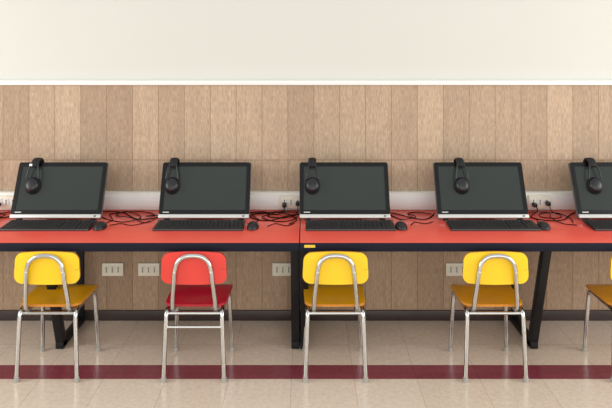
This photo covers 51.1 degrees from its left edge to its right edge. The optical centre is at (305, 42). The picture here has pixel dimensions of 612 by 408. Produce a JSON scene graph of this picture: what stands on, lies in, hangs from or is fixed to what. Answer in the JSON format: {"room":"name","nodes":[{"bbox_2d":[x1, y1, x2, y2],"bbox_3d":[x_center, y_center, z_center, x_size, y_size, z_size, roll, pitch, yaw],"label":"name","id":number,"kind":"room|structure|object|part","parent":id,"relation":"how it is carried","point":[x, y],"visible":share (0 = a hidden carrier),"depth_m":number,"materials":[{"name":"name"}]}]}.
{"room":"computer lab","nodes":[
{"label":"computer lab","id":0,"kind":"room"},
{"bbox_2d":[0,0,611,309],"bbox_3d":[0.000,0.075,3.814,10.000,3.063,0.200,0,0,0],"label":"wall","id":1,"kind":"structure","parent":0,"point":[133,129],"depth_m":3.71,"materials":[{"name":"paint"}]},
{"bbox_2d":[102,263,122,275],"bbox_3d":[-1.120,1.312,3.706,0.122,0.074,0.014,0,0,0],"label":"wall socket","id":2,"kind":"object","parent":1,"relation":"attached to","point":[108,269],"visible":1,"depth_m":3.70,"materials":[{"name":"white plastic"}]},
{"bbox_2d":[104,266,108,272],"bbox_3d":[-1.154,1.312,3.702,0.029,0.038,0.005,0,0,0],"label":"outlet","id":3,"kind":"object","parent":2,"relation":"attached to","point":[106,268],"depth_m":3.70,"materials":[{"name":"beige plastic"}]},
{"bbox_2d":[110,266,114,272],"bbox_3d":[-1.120,1.312,3.702,0.029,0.038,0.005,0,0,0],"label":"outlet","id":4,"kind":"object","parent":2,"relation":"attached to","point":[112,268],"depth_m":3.70,"materials":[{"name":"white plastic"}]},
{"bbox_2d":[116,266,120,272],"bbox_3d":[-1.086,1.312,3.702,0.029,0.038,0.005,0,0,0],"label":"outlet","id":5,"kind":"object","parent":2,"relation":"attached to","point":[118,268],"depth_m":3.70,"materials":[{"name":"beige plastic"}]},
{"bbox_2d":[138,263,158,275],"bbox_3d":[-0.911,1.312,3.706,0.122,0.074,0.014,0,0,0],"label":"wall socket","id":6,"kind":"object","parent":1,"relation":"attached to","point":[144,269],"visible":1,"depth_m":3.70,"materials":[{"name":"white plastic"}]},
{"bbox_2d":[140,266,144,272],"bbox_3d":[-0.945,1.312,3.702,0.029,0.038,0.005,0,0,0],"label":"outlet","id":7,"kind":"object","parent":6,"relation":"attached to","point":[142,268],"depth_m":3.70,"materials":[{"name":"beige plastic"}]},
{"bbox_2d":[146,266,150,272],"bbox_3d":[-0.911,1.312,3.702,0.029,0.038,0.005,0,0,0],"label":"outlet","id":8,"kind":"object","parent":6,"relation":"attached to","point":[148,268],"depth_m":3.70,"materials":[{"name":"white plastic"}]},
{"bbox_2d":[152,266,156,272],"bbox_3d":[-0.877,1.312,3.702,0.029,0.038,0.005,0,0,0],"label":"outlet","id":9,"kind":"object","parent":6,"relation":"attached to","point":[154,268],"depth_m":3.70,"materials":[{"name":"beige plastic"}]},
{"bbox_2d":[272,263,290,275],"bbox_3d":[-0.134,1.312,3.706,0.122,0.074,0.014,0,0,0],"label":"wall socket","id":10,"kind":"object","parent":1,"relation":"attached to","point":[278,269],"visible":0.82,"depth_m":3.70,"materials":[{"name":"white plastic"}]},
{"bbox_2d":[274,266,278,272],"bbox_3d":[-0.168,1.312,3.702,0.029,0.038,0.005,0,0,0],"label":"outlet","id":11,"kind":"object","parent":10,"relation":"attached to","point":[276,268],"depth_m":3.70,"materials":[{"name":"beige plastic"}]},
{"bbox_2d":[280,266,284,272],"bbox_3d":[-0.134,1.312,3.702,0.029,0.038,0.005,0,0,0],"label":"outlet","id":12,"kind":"object","parent":10,"relation":"attached to","point":[282,268],"depth_m":3.70,"materials":[{"name":"beige plastic"}]},
{"bbox_2d":[286,266,290,272],"bbox_3d":[-0.100,1.312,3.702,0.029,0.038,0.005,0,0,0],"label":"outlet","id":13,"kind":"object","parent":10,"relation":"attached to","point":[288,268],"depth_m":3.70,"materials":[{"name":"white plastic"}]},
{"bbox_2d":[0,191,575,209],"bbox_3d":[0.000,0.907,3.688,9.000,0.100,0.049,0,0,0],"label":"duct","id":14,"kind":"object","parent":1,"relation":"attached to","point":[114,200],"visible":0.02,"depth_m":3.66,"materials":[{"name":"white plastic"}]},
{"bbox_2d":[0,195,13,207],"bbox_3d":[-1.710,0.907,3.655,0.130,0.070,0.016,0,0,0],"label":"socket","id":15,"kind":"object","parent":14,"relation":"attached to","point":[6,201],"visible":0.66,"depth_m":3.65,"materials":[{"name":"white plastic"}]},
{"bbox_2d":[3,199,8,204],"bbox_3d":[-1.710,0.907,3.649,0.032,0.036,0.004,0,0,0],"label":"outlet","id":16,"kind":"object","parent":15,"relation":"attached to","point":[5,201],"depth_m":3.65,"materials":[{"name":"white plastic"}]},
{"bbox_2d":[280,195,298,207],"bbox_3d":[-0.085,0.907,3.655,0.130,0.070,0.016,0,0,0],"label":"socket","id":17,"kind":"object","parent":14,"relation":"attached to","point":[290,200],"visible":0.86,"depth_m":3.65,"materials":[{"name":"white plastic"}]},
{"bbox_2d":[288,199,293,204],"bbox_3d":[-0.085,0.907,3.649,0.032,0.036,0.004,0,0,0],"label":"outlet","id":18,"kind":"object","parent":17,"relation":"attached to","point":[290,201],"depth_m":3.65,"materials":[{"name":"white plastic"}]},
{"bbox_3d":[0.000,0.907,3.666,9.000,0.066,0.004,0,0,0],"label":"trunking lid","id":19,"kind":"part","parent":14,"relation":"part of","materials":[{"name":"white plastic"}]},
{"bbox_2d":[528,195,550,207],"bbox_3d":[1.335,0.907,3.655,0.130,0.070,0.016,0,0,0],"label":"socket","id":20,"kind":"object","parent":14,"relation":"attached to","point":[540,200],"visible":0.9,"depth_m":3.65,"materials":[{"name":"white plastic"}]},
{"bbox_2d":[537,199,542,204],"bbox_3d":[1.335,0.907,3.649,0.032,0.036,0.004,0,0,0],"label":"outlet","id":21,"kind":"object","parent":20,"relation":"attached to","point":[539,201],"depth_m":3.65,"materials":[{"name":"white plastic"}]},
{"bbox_2d":[0,310,611,320],"bbox_3d":[0.000,1.578,3.708,10.000,0.058,0.012,0,0,0],"label":"baseboard","id":22,"kind":"structure","parent":1,"relation":"attached to","point":[5,315],"depth_m":3.70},
{"bbox_2d":[0,80,611,84],"bbox_3d":[0.000,0.230,3.710,10.000,0.028,0.022,0,0,0],"label":"trim","id":23,"kind":"structure","parent":1,"relation":"attached to","point":[2,82],"depth_m":3.70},
{"bbox_2d":[446,263,462,275],"bbox_3d":[0.872,1.312,3.706,0.122,0.074,0.014,0,0,0],"label":"wall socket","id":24,"kind":"object","parent":1,"relation":"attached to","point":[452,269],"visible":0.78,"depth_m":3.70,"materials":[{"name":"white plastic"}]},
{"bbox_2d":[448,266,452,272],"bbox_3d":[0.838,1.312,3.702,0.029,0.038,0.005,0,0,0],"label":"outlet","id":25,"kind":"object","parent":24,"relation":"attached to","point":[450,268],"depth_m":3.70,"materials":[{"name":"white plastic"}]},
{"bbox_2d":[454,266,458,272],"bbox_3d":[0.872,1.312,3.702,0.029,0.038,0.005,0,0,0],"label":"outlet","id":26,"kind":"object","parent":24,"relation":"attached to","point":[456,268],"depth_m":3.70,"materials":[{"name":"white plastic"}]},
{"bbox_2d":[0,321,611,407],"bbox_3d":[0.000,1.657,0.814,10.000,0.100,6.200,0,0,0],"label":"floor","id":27,"kind":"structure","parent":0,"point":[410,364],"depth_m":3.19,"materials":[{"name":"tile"}]},
{"bbox_2d":[14,251,100,382],"bbox_3d":[-1.229,1.297,3.174,0.317,0.622,0.354,0,0,0],"label":"chair","id":28,"kind":"object","parent":27,"relation":"on","point":[41,269],"visible":1,"depth_m":3.03,"materials":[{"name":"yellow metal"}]},
{"bbox_3d":[-1.366,1.430,3.060,0.032,0.331,0.073,0,0,0],"label":"leg","id":29,"kind":"part","parent":28,"relation":"part of","materials":[{"name":"silver metal"}]},
{"bbox_3d":[-1.362,1.430,3.223,0.032,0.332,0.254,0,0,-4],"label":"leg","id":30,"kind":"part","parent":28,"relation":"part of","materials":[{"name":"silver metal"}]},
{"bbox_3d":[-1.229,1.064,3.035,0.311,0.156,0.024,0,0,0],"label":"backrest","id":31,"kind":"part","parent":28,"relation":"part of","materials":[{"name":"yellow paint"}]},
{"bbox_3d":[-1.229,1.289,3.054,0.264,0.015,0.015,0,0,0],"label":"seat rail","id":32,"kind":"part","parent":28,"relation":"part of","materials":[{"name":"silver metal"}]},
{"bbox_3d":[-1.229,1.260,3.200,0.307,0.023,0.284,0,0,0],"label":"seat","id":33,"kind":"part","parent":28,"relation":"part of","materials":[{"name":"plastic"}]},
{"bbox_3d":[-1.095,1.430,3.060,0.029,0.331,0.076,0,0,-11],"label":"leg","id":34,"kind":"part","parent":28,"relation":"part of","materials":[{"name":"silver metal"}]},
{"bbox_3d":[-1.096,1.430,3.223,0.032,0.331,0.254,0,0,4],"label":"leg","id":35,"kind":"part","parent":28,"relation":"part of","materials":[{"name":"silver metal"}]},
{"bbox_2d":[0,210,299,348],"bbox_3d":[-1.291,1.281,3.387,2.518,0.648,0.646,0,0,0],"label":"table","id":36,"kind":"object","parent":27,"relation":"on","point":[117,237],"visible":0.68,"depth_m":3.19,"materials":[{"name":"red laminate"}]},
{"bbox_2d":[0,220,97,230],"bbox_3d":[-1.336,0.946,3.328,0.462,0.020,0.148,0,0,0],"label":"keyboard","id":37,"kind":"object","parent":36,"relation":"on","point":[12,225],"visible":1,"depth_m":3.30,"materials":[{"name":"black plastic"}]},
{"bbox_3d":[-1.294,1.302,3.288,0.041,0.605,0.258,0,0,0],"label":"leg","id":38,"kind":"part","parent":36,"relation":"part of","materials":[{"name":"black metal"}]},
{"bbox_2d":[10,162,108,219],"bbox_3d":[-1.349,0.810,3.528,0.492,0.293,0.186,0,0,0],"label":"desktop computer","id":39,"kind":"object","parent":36,"relation":"on","point":[68,190],"visible":0.97,"depth_m":3.50,"materials":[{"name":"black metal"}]},
{"bbox_2d":[25,157,43,193],"bbox_3d":[-1.496,0.743,3.544,0.086,0.207,0.153,0,0,0],"label":"headphones","id":40,"kind":"object","parent":39,"relation":"hanging from","point":[32,185],"visible":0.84,"depth_m":3.49,"materials":[{"name":"black plastic"}]},
{"bbox_3d":[-1.294,1.284,3.669,0.041,0.567,0.030,0,0,0],"label":"leg","id":41,"kind":"part","parent":36,"relation":"part of","materials":[{"name":"black metal"}]},
{"bbox_2d":[93,214,112,230],"bbox_3d":[-1.063,0.940,3.407,0.063,0.033,0.306,0,0,0],"label":"computer mouse","id":42,"kind":"object","parent":36,"relation":"on","point":[101,225],"visible":1,"depth_m":3.28,"materials":[{"name":"black plastic"}]},
{"bbox_2d":[103,211,155,222],"bbox_3d":[-0.966,0.952,3.475,0.278,0.011,0.169,0,0,43],"label":"power cable","id":43,"kind":"object","parent":36,"relation":"on","point":[122,211],"visible":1,"depth_m":3.46,"materials":[{"name":"black rubber"}]},
{"bbox_2d":[103,211,157,219],"bbox_3d":[-0.978,0.954,3.543,0.385,0.005,0.133,0,0,10],"label":"power cable","id":44,"kind":"object","parent":36,"relation":"on","point":[103,211],"visible":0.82,"depth_m":3.54,"materials":[{"name":"black rubber"}]},
{"bbox_2d":[109,211,157,216],"bbox_3d":[-0.934,0.952,3.569,0.333,0.010,0.121,0,0,0],"label":"power cable","id":45,"kind":"object","parent":36,"relation":"on","point":[129,211],"visible":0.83,"depth_m":3.58,"materials":[{"name":"black rubber"}]},
{"bbox_2d":[152,220,245,230],"bbox_3d":[-0.552,0.946,3.328,0.462,0.020,0.148,0,0,0],"label":"keyboard","id":46,"kind":"object","parent":36,"relation":"on","point":[161,225],"visible":1,"depth_m":3.30,"materials":[{"name":"black plastic"}]},
{"bbox_2d":[158,162,250,219],"bbox_3d":[-0.551,0.810,3.528,0.492,0.293,0.186,0,0,0],"label":"desktop computer","id":47,"kind":"object","parent":36,"relation":"on","point":[207,190],"visible":0.97,"depth_m":3.50,"materials":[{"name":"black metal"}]},
{"bbox_2d":[164,158,179,193],"bbox_3d":[-0.733,0.743,3.544,0.086,0.207,0.153,0,0,0],"label":"headphones","id":48,"kind":"object","parent":47,"relation":"hanging from","point":[172,185],"visible":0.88,"depth_m":3.49,"materials":[{"name":"black plastic"}]},
{"bbox_2d":[247,215,258,229],"bbox_3d":[-0.275,0.940,3.412,0.063,0.033,0.306,0,0,0],"label":"computer mouse","id":49,"kind":"object","parent":36,"relation":"on","point":[253,225],"visible":1,"depth_m":3.28,"materials":[{"name":"black plastic"}]},
{"bbox_2d":[250,211,293,213],"bbox_3d":[-0.161,0.952,3.609,0.325,0.009,0.029,0,0,-8],"label":"power cable","id":50,"kind":"object","parent":36,"relation":"on","point":[274,211],"visible":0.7,"depth_m":3.62,"materials":[{"name":"black rubber"}]},
{"bbox_2d":[250,211,296,221],"bbox_3d":[-0.203,0.953,3.523,0.303,0.009,0.136,0,0,30],"label":"power cable","id":51,"kind":"object","parent":36,"relation":"on","point":[254,211],"visible":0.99,"depth_m":3.48,"materials":[{"name":"black rubber"}]},
{"bbox_2d":[250,205,298,220],"bbox_3d":[-0.185,0.936,3.547,0.244,0.044,0.170,0,0,-40],"label":"power cable","id":52,"kind":"object","parent":36,"relation":"on","point":[284,205],"visible":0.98,"depth_m":3.54,"materials":[{"name":"black rubber"}]},
{"bbox_2d":[267,204,297,223],"bbox_3d":[-0.128,0.933,3.490,0.170,0.050,0.235,0,0,0],"label":"power cable","id":53,"kind":"object","parent":36,"relation":"on","point":[297,204],"visible":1,"depth_m":3.52,"materials":[{"name":"black rubber"}]},
{"bbox_3d":[-0.056,1.302,3.288,0.041,0.605,0.258,0,0,0],"label":"leg","id":54,"kind":"part","parent":36,"relation":"part of","materials":[{"name":"black metal"}]},
{"bbox_3d":[-0.056,1.284,3.669,0.041,0.567,0.030,0,0,0],"label":"leg","id":55,"kind":"part","parent":36,"relation":"part of","materials":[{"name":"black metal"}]},
{"bbox_2d":[161,251,233,382],"bbox_3d":[-0.532,1.297,3.174,0.317,0.622,0.354,0,0,0],"label":"chair","id":56,"kind":"object","parent":27,"relation":"on","point":[195,278],"visible":1,"depth_m":3.03,"materials":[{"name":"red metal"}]},
{"bbox_3d":[-0.669,1.430,3.060,0.032,0.331,0.073,0,0,0],"label":"leg","id":57,"kind":"part","parent":56,"relation":"part of","materials":[{"name":"silver metal"}]},
{"bbox_3d":[-0.665,1.430,3.223,0.032,0.332,0.254,0,0,-4],"label":"leg","id":58,"kind":"part","parent":56,"relation":"part of","materials":[{"name":"silver metal"}]},
{"bbox_3d":[-0.532,1.289,3.054,0.264,0.015,0.015,0,0,0],"label":"seat rail","id":59,"kind":"part","parent":56,"relation":"part of","materials":[{"name":"silver metal"}]},
{"bbox_3d":[-0.532,1.064,3.035,0.311,0.156,0.024,0,0,0],"label":"backrest","id":60,"kind":"part","parent":56,"relation":"part of","materials":[{"name":"red paint"}]},
{"bbox_3d":[-0.532,1.260,3.200,0.307,0.023,0.284,0,0,0],"label":"seat","id":61,"kind":"part","parent":56,"relation":"part of","materials":[{"name":"paint"}]},
{"bbox_3d":[-0.398,1.430,3.060,0.029,0.331,0.076,0,0,-11],"label":"leg","id":62,"kind":"part","parent":56,"relation":"part of","materials":[{"name":"silver metal"}]},
{"bbox_3d":[-0.399,1.430,3.223,0.032,0.331,0.254,0,0,4],"label":"leg","id":63,"kind":"part","parent":56,"relation":"part of","materials":[{"name":"silver metal"}]},
{"bbox_2d":[303,251,367,382],"bbox_3d":[0.140,1.297,3.174,0.317,0.622,0.354,0,0,0],"label":"chair","id":64,"kind":"object","parent":27,"relation":"on","point":[334,278],"visible":1,"depth_m":3.03,"materials":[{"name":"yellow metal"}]},
{"bbox_3d":[0.007,1.430,3.223,0.032,0.332,0.254,0,0,-4],"label":"leg","id":65,"kind":"part","parent":64,"relation":"part of","materials":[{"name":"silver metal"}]},
{"bbox_3d":[0.003,1.430,3.060,0.032,0.331,0.073,0,0,0],"label":"leg","id":66,"kind":"part","parent":64,"relation":"part of","materials":[{"name":"silver metal"}]},
{"bbox_3d":[0.140,1.260,3.200,0.307,0.023,0.284,0,0,0],"label":"seat","id":67,"kind":"part","parent":64,"relation":"part of","materials":[{"name":"plastic"}]},
{"bbox_3d":[0.140,1.289,3.054,0.264,0.015,0.015,0,0,0],"label":"seat rail","id":68,"kind":"part","parent":64,"relation":"part of","materials":[{"name":"silver metal"}]},
{"bbox_3d":[0.140,1.064,3.035,0.311,0.156,0.024,0,0,0],"label":"backrest","id":69,"kind":"part","parent":64,"relation":"part of","materials":[{"name":"yellow paint"}]},
{"bbox_3d":[0.273,1.430,3.223,0.032,0.331,0.254,0,0,4],"label":"leg","id":70,"kind":"part","parent":64,"relation":"part of","materials":[{"name":"silver metal"}]},
{"bbox_3d":[0.274,1.430,3.060,0.029,0.331,0.076,0,0,-11],"label":"leg","id":71,"kind":"part","parent":64,"relation":"part of","materials":[{"name":"silver metal"}]},
{"bbox_2d":[300,210,611,348],"bbox_3d":[1.235,1.281,3.386,2.530,0.648,0.647,0,0,0],"label":"table","id":72,"kind":"object","parent":27,"relation":"on","point":[435,236],"visible":0.65,"depth_m":3.17,"materials":[{"name":"red laminate"}]},
{"bbox_3d":[-0.008,1.302,3.288,0.041,0.605,0.258,0,0,0],"label":"leg","id":73,"kind":"part","parent":72,"relation":"part of","materials":[{"name":"black metal"}]},
{"bbox_2d":[299,162,389,219],"bbox_3d":[0.210,0.810,3.528,0.492,0.293,0.186,0,0,0],"label":"desktop computer","id":74,"kind":"object","parent":72,"relation":"on","point":[348,190],"visible":0.94,"depth_m":3.50,"materials":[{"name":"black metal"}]},
{"bbox_2d":[305,158,319,193],"bbox_3d":[0.035,0.743,3.544,0.086,0.207,0.153,0,0,0],"label":"headphones","id":75,"kind":"object","parent":74,"relation":"hanging from","point":[312,184],"visible":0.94,"depth_m":3.49,"materials":[{"name":"black plastic"}]},
{"bbox_2d":[306,220,395,230],"bbox_3d":[0.229,0.946,3.328,0.462,0.020,0.148,0,0,0],"label":"keyboard","id":76,"kind":"object","parent":72,"relation":"on","point":[311,225],"visible":1,"depth_m":3.30,"materials":[{"name":"black plastic"}]},
{"bbox_2d":[392,215,406,229],"bbox_3d":[0.492,0.940,3.412,0.063,0.033,0.306,0,0,0],"label":"computer mouse","id":77,"kind":"object","parent":72,"relation":"on","point":[400,225],"visible":0.97,"depth_m":3.28,"materials":[{"name":"black plastic"}]},
{"bbox_2d":[391,212,430,219],"bbox_3d":[0.592,0.952,3.544,0.223,0.010,0.115,0,0,-28],"label":"power cable","id":78,"kind":"object","parent":72,"relation":"on","point":[409,212],"visible":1,"depth_m":3.52,"materials":[{"name":"black rubber"}]},
{"bbox_2d":[390,212,433,219],"bbox_3d":[0.571,0.954,3.536,0.294,0.005,0.140,0,0,4],"label":"power cable","id":79,"kind":"object","parent":72,"relation":"on","point":[390,212],"visible":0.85,"depth_m":3.51,"materials":[{"name":"black rubber"}]},
{"bbox_2d":[433,162,528,220],"bbox_3d":[0.955,0.810,3.528,0.492,0.293,0.186,0,0,0],"label":"desktop computer","id":80,"kind":"object","parent":72,"relation":"on","point":[497,189],"visible":0.96,"depth_m":3.50,"materials":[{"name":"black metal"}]},
{"bbox_2d":[453,157,469,193],"bbox_3d":[0.853,0.743,3.544,0.086,0.207,0.153,0,0,0],"label":"headphones","id":81,"kind":"object","parent":80,"relation":"hanging from","point":[461,185],"visible":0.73,"depth_m":3.49,"materials":[{"name":"black plastic"}]},
{"bbox_2d":[445,220,541,230],"bbox_3d":[0.969,0.946,3.328,0.462,0.020,0.148,0,0,0],"label":"keyboard","id":82,"kind":"object","parent":72,"relation":"on","point":[454,225],"visible":1,"depth_m":3.30,"materials":[{"name":"black plastic"}]},
{"bbox_3d":[1.198,1.284,3.669,0.041,0.567,0.030,0,0,0],"label":"leg","id":83,"kind":"part","parent":72,"relation":"part of","materials":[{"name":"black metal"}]},
{"bbox_3d":[1.198,1.302,3.288,0.041,0.605,0.258,0,0,0],"label":"leg","id":84,"kind":"part","parent":72,"relation":"part of","materials":[{"name":"black metal"}]},
{"bbox_2d":[530,217,550,229],"bbox_3d":[1.228,0.940,3.412,0.063,0.033,0.306,0,0,0],"label":"computer mouse","id":85,"kind":"object","parent":72,"relation":"on","point":[543,225],"visible":0.91,"depth_m":3.28,"materials":[{"name":"black plastic"}]},
{"bbox_2d":[528,212,576,225],"bbox_3d":[1.345,0.950,3.491,0.096,0.014,0.314,0,0,-33],"label":"power cable","id":86,"kind":"object","parent":72,"relation":"on","point":[528,212],"visible":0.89,"depth_m":3.41,"materials":[{"name":"black rubber"}]},
{"bbox_2d":[531,205,574,220],"bbox_3d":[1.377,0.936,3.523,0.289,0.043,0.185,0,0,0],"label":"power cable","id":87,"kind":"object","parent":72,"relation":"on","point":[536,205],"visible":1,"depth_m":3.47,"materials":[{"name":"black rubber"}]},
{"bbox_2d":[539,204,572,222],"bbox_3d":[1.387,0.933,3.513,0.194,0.050,0.130,0,0,39],"label":"power cable","id":88,"kind":"object","parent":72,"relation":"on","point":[549,204],"visible":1,"depth_m":3.54,"materials":[{"name":"black rubber"}]},
{"bbox_2d":[568,162,611,219],"bbox_3d":[1.712,0.810,3.528,0.492,0.293,0.186,0,0,0],"label":"desktop computer","id":89,"kind":"object","parent":72,"relation":"on","point":[588,205],"visible":0.91,"depth_m":3.50,"materials":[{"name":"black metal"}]},
{"bbox_2d":[583,158,602,193],"bbox_3d":[1.582,0.743,3.544,0.086,0.207,0.153,0,0,0],"label":"headphones","id":90,"kind":"object","parent":89,"relation":"hanging from","point":[594,185],"visible":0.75,"depth_m":3.49,"materials":[{"name":"black plastic"}]},
{"bbox_2d":[583,220,611,230],"bbox_3d":[1.700,0.946,3.328,0.462,0.020,0.148,0,0,0],"label":"keyboard","id":91,"kind":"object","parent":72,"relation":"on","point":[596,225],"visible":1,"depth_m":3.31,"materials":[{"name":"black plastic"}]},
{"bbox_2d":[448,251,528,382],"bbox_3d":[0.900,1.297,3.174,0.317,0.622,0.354,0,0,0],"label":"chair","id":92,"kind":"object","parent":27,"relation":"on","point":[489,274],"visible":1,"depth_m":3.03,"materials":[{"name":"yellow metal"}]},
{"bbox_3d":[0.767,1.430,3.223,0.032,0.332,0.254,0,0,-4],"label":"leg","id":93,"kind":"part","parent":92,"relation":"part of","materials":[{"name":"silver metal"}]},
{"bbox_3d":[0.763,1.430,3.060,0.032,0.331,0.073,0,0,0],"label":"leg","id":94,"kind":"part","parent":92,"relation":"part of","materials":[{"name":"silver metal"}]},
{"bbox_3d":[0.900,1.260,3.200,0.307,0.023,0.284,0,0,0],"label":"seat","id":95,"kind":"part","parent":92,"relation":"part of","materials":[{"name":"plastic"}]},
{"bbox_3d":[0.900,1.289,3.054,0.264,0.015,0.015,0,0,0],"label":"seat rail","id":96,"kind":"part","parent":92,"relation":"part of","materials":[{"name":"silver metal"}]},
{"bbox_3d":[0.900,1.064,3.035,0.311,0.156,0.024,0,0,0],"label":"backrest","id":97,"kind":"part","parent":92,"relation":"part of","materials":[{"name":"yellow paint"}]},
{"bbox_3d":[1.033,1.430,3.223,0.032,0.331,0.254,0,0,4],"label":"leg","id":98,"kind":"part","parent":92,"relation":"part of","materials":[{"name":"silver metal"}]},
{"bbox_3d":[1.034,1.430,3.060,0.029,0.331,0.076,0,0,-11],"label":"leg","id":99,"kind":"part","parent":92,"relation":"part of","materials":[{"name":"silver metal"}]},
{"bbox_2d":[582,256,611,381],"bbox_3d":[1.600,1.297,3.174,0.317,0.622,0.354,0,0,0],"label":"chair","id":100,"kind":"object","parent":27,"relation":"on","point":[602,292],"visible":1,"depth_m":3.26,"materials":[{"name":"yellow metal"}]},
{"bbox_3d":[1.467,1.430,3.223,0.032,0.332,0.254,0,0,-4],"label":"leg","id":101,"kind":"part","parent":100,"relation":"part of","materials":[{"name":"silver metal"}]},
{"bbox_3d":[1.600,1.260,3.200,0.307,0.023,0.284,0,0,0],"label":"seat","id":102,"kind":"part","parent":100,"relation":"part of","materials":[{"name":"plastic"}]},
{"bbox_3d":[1.463,1.430,3.060,0.032,0.331,0.073,0,0,0],"label":"leg","id":103,"kind":"part","parent":100,"relation":"part of","materials":[{"name":"silver metal"}]},
{"bbox_3d":[1.600,1.064,3.035,0.311,0.156,0.024,0,0,0],"label":"backrest","id":104,"kind":"part","parent":100,"relation":"part of","materials":[{"name":"yellow paint"}]}
]}

